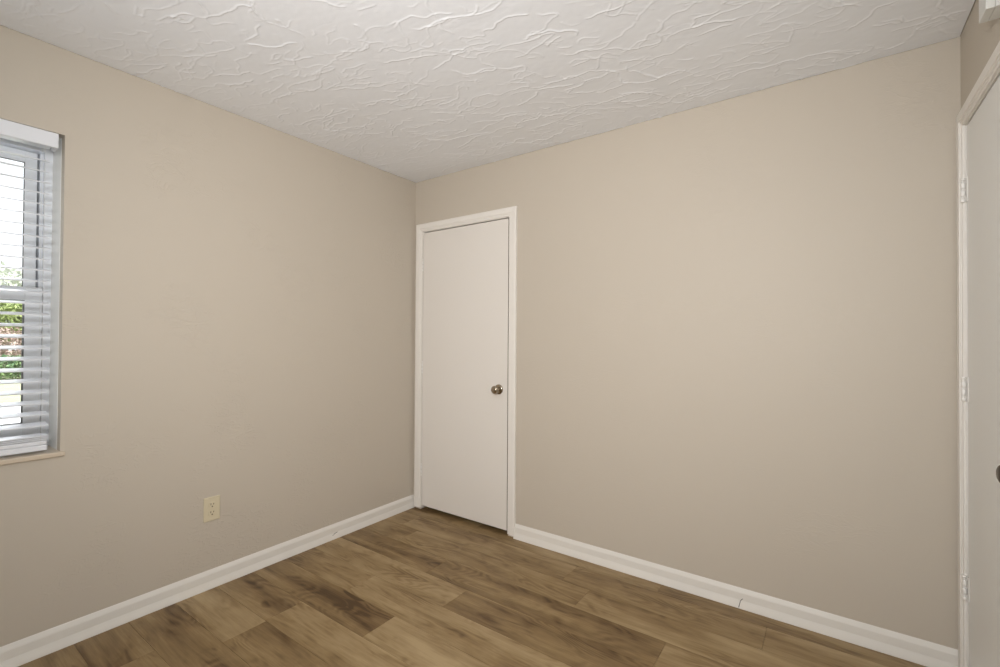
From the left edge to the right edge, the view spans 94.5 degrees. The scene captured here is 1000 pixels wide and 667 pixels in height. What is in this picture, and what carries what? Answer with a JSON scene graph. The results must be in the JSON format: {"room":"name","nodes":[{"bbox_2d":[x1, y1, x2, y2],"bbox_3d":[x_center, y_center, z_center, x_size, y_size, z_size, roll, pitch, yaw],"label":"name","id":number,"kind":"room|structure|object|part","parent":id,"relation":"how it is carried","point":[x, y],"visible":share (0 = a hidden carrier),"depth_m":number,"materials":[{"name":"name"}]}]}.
{"room":"empty bedroom","nodes":[
{"label":"empty bedroom","id":0,"kind":"room"},
{"bbox_2d":[0,25,415,646],"bbox_3d":[-1.747,0.045,2.154,0.250,2.470,3.450,0,-1,36],"label":"wall","id":1,"kind":"structure","parent":0,"point":[237,293],"depth_m":2.28,"materials":[{"name":"beige paint"}]},
{"bbox_2d":[0,138,64,464],"bbox_3d":[-2.148,-0.162,1.582,0.260,1.310,0.942,0,-1,36],"label":"window","id":2,"kind":"structure","parent":1,"relation":"in","point":[54,200],"depth_m":1.96,"materials":[{"name":"white"}]},
{"bbox_3d":[-2.239,-0.466,1.651,0.022,0.625,0.832,0,-1,36],"label":"sash","id":3,"kind":"part","parent":2,"relation":"part of","materials":[{"name":"glass"}]},
{"bbox_3d":[-2.219,0.123,1.629,0.024,0.646,0.864,0,-1,36],"label":"sash","id":4,"kind":"part","parent":2,"relation":"part of","materials":[{"name":"white plastic"}]},
{"bbox_2d":[0,118,58,455],"bbox_3d":[-2.082,-0.175,1.536,0.080,1.282,0.880,0,-1,36],"label":"window blind","id":5,"kind":"object","parent":2,"relation":"attached to","point":[9,130],"visible":1,"depth_m":1.82,"materials":[{"name":"white plastic"}]},
{"bbox_3d":[-2.096,0.446,1.536,0.054,0.040,0.852,0,-1,36],"label":"rail","id":6,"kind":"part","parent":5,"relation":"part of","materials":[{"name":"white plastic"}]},
{"bbox_3d":[-1.857,-0.156,1.872,0.052,1.207,0.001,0,-1,36],"label":"ladder cord","id":7,"kind":"part","parent":5,"relation":"part of","materials":[{"name":"white fabric"}]},
{"bbox_3d":[-2.127,0.484,1.557,0.197,0.018,0.942,0,-1,36],"label":"sill","id":8,"kind":"part","parent":2,"relation":"part of","materials":[{"name":"beige wood"}]},
{"bbox_2d":[0,494,414,666],"bbox_3d":[-1.646,1.234,2.064,0.016,0.092,3.450,0,-1,36],"label":"baseboard","id":9,"kind":"structure","parent":1,"relation":"attached to","point":[23,651],"depth_m":2.20,"materials":[{"name":"white wood"}]},
{"bbox_2d":[203,495,219,522],"bbox_3d":[-1.456,0.886,2.337,0.009,0.121,0.077,0,-1,36],"label":"wall outlet","id":10,"kind":"object","parent":1,"relation":"attached to","point":[211,505],"visible":1,"depth_m":2.33,"materials":[{"name":"beige plastic"}]},
{"bbox_2d":[208,509,215,515],"bbox_3d":[-1.454,0.905,2.335,0.002,0.028,0.034,0,-1,36],"label":"receptacle","id":11,"kind":"object","parent":10,"relation":"attached to","point":[211,512],"depth_m":2.33,"materials":[{"name":"brown plastic"}]},
{"bbox_2d":[208,501,215,507],"bbox_3d":[-1.454,0.866,2.336,0.002,0.028,0.034,0,-1,36],"label":"receptacle","id":12,"kind":"object","parent":10,"relation":"attached to","point":[211,504],"depth_m":2.33,"materials":[{"name":"brown plastic"}]},
{"bbox_2d":[18,507,925,666],"bbox_3d":[-0.470,1.354,1.223,3.408,0.150,3.850,0,-1,36],"label":"floor","id":13,"kind":"structure","parent":0,"point":[426,586],"depth_m":2.09,"materials":[{"name":"wood"}]},
{"bbox_2d":[0,0,974,182],"bbox_3d":[-0.454,-1.258,1.250,3.408,0.206,3.850,0,-1,36],"label":"ceiling","id":14,"kind":"structure","parent":0,"point":[416,91],"depth_m":1.90,"materials":[{"name":"white paint"}]},
{"bbox_2d":[413,37,960,649],"bbox_3d":[0.598,0.065,2.721,3.408,2.470,0.200,0,-1,36],"label":"wall","id":15,"kind":"structure","parent":0,"point":[736,355],"depth_m":2.16,"materials":[{"name":"beige paint"}]},
{"bbox_2d":[414,206,516,535],"bbox_3d":[-0.248,0.237,3.230,0.901,2.106,0.171,0,-1,36],"label":"door","id":16,"kind":"structure","parent":15,"relation":"in","point":[466,325],"depth_m":3.18,"materials":[{"name":"white wood"}]},
{"bbox_3d":[-0.028,0.365,2.999,0.054,0.054,0.053,0,-1,36],"label":"knob","id":17,"kind":"part","parent":16,"relation":"part of","materials":[{"name":"silver metal"}]},
{"bbox_2d":[513,523,957,666],"bbox_3d":[0.920,1.252,2.341,2.043,0.092,0.017,0,-1,36],"label":"baseboard","id":18,"kind":"structure","parent":15,"relation":"attached to","point":[909,648],"depth_m":2.14,"materials":[{"name":"white wood"}]},
{"bbox_2d":[960,0,999,107],"bbox_3d":[0.843,0.042,0.304,0.200,2.470,3.450,0,-1,36],"label":"wall","id":19,"kind":"structure","parent":0,"point":[978,42],"depth_m":1.60,"materials":[{"name":"beige paint"}]},
{"bbox_2d":[956,41,999,666],"bbox_3d":[1.528,0.223,1.393,0.169,2.120,0.856,0,-1,36],"label":"door","id":20,"kind":"structure","parent":19,"relation":"in","point":[978,119],"depth_m":1.56,"materials":[{"name":"white wood"}]},
{"bbox_3d":[1.301,0.361,1.173,0.053,0.054,0.054,0,-1,36],"label":"knob","id":21,"kind":"part","parent":20,"relation":"part of","materials":[{"name":"grey metal"}]},
{"bbox_2d":[979,0,999,23],"bbox_3d":[1.427,-0.994,1.337,0.047,0.139,0.077,0,-1,36],"label":"door chime","id":22,"kind":"object","parent":19,"relation":"attached to","point":[989,10],"visible":1,"depth_m":1.34,"materials":[{"name":"white plastic"}]},
{"label":"outside","id":23,"kind":"structure","parent":0,"visible":0},
{"bbox_2d":[0,406,20,424],"bbox_3d":[-7.244,1.522,8.178,7.200,0.070,48.000,0,-1,36],"label":"driveway","id":24,"kind":"structure","parent":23,"point":[7,410],"depth_m":8.66,"materials":[{"name":"concrete"}]},
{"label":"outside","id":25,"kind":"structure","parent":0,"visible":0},
{"bbox_2d":[0,352,20,402],"bbox_3d":[-25.172,1.525,20.980,59.740,0.030,50.000,0,-1,36],"label":"lawn","id":26,"kind":"structure","parent":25,"point":[3,387],"depth_m":12.30,"materials":[{"name":"green plant"}]},
{"bbox_2d":[0,354,20,379],"bbox_3d":[-16.158,1.116,15.563,1.559,0.952,4.807,0,-1,36],"label":"shrub","id":27,"kind":"object","parent":26,"relation":"on","point":[11,364],"visible":0.09,"depth_m":15.21,"materials":[{"name":"green plant"}]},
{"bbox_2d":[0,300,21,354],"bbox_3d":[-23.299,-0.260,21.645,4.095,3.607,8.810,0,-1,36],"label":"tree","id":28,"kind":"object","parent":26,"relation":"on","point":[9,307],"visible":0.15,"depth_m":20.95,"materials":[{"name":"green plant"}]},
{"bbox_2d":[0,326,21,373],"bbox_3d":[-18.461,0.603,17.227,1.908,1.851,5.986,0,-1,36],"label":"bush","id":29,"kind":"object","parent":26,"relation":"on","point":[17,342],"visible":0.09,"depth_m":17.11,"materials":[{"name":"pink plant"}]},
{"bbox_2d":[0,261,21,318],"bbox_3d":[-29.945,-1.378,26.090,6.111,5.851,11.114,0,-1,36],"label":"tree","id":30,"kind":"object","parent":26,"relation":"on","point":[5,272],"visible":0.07,"depth_m":26.46,"materials":[{"name":"green plant"}]}
]}

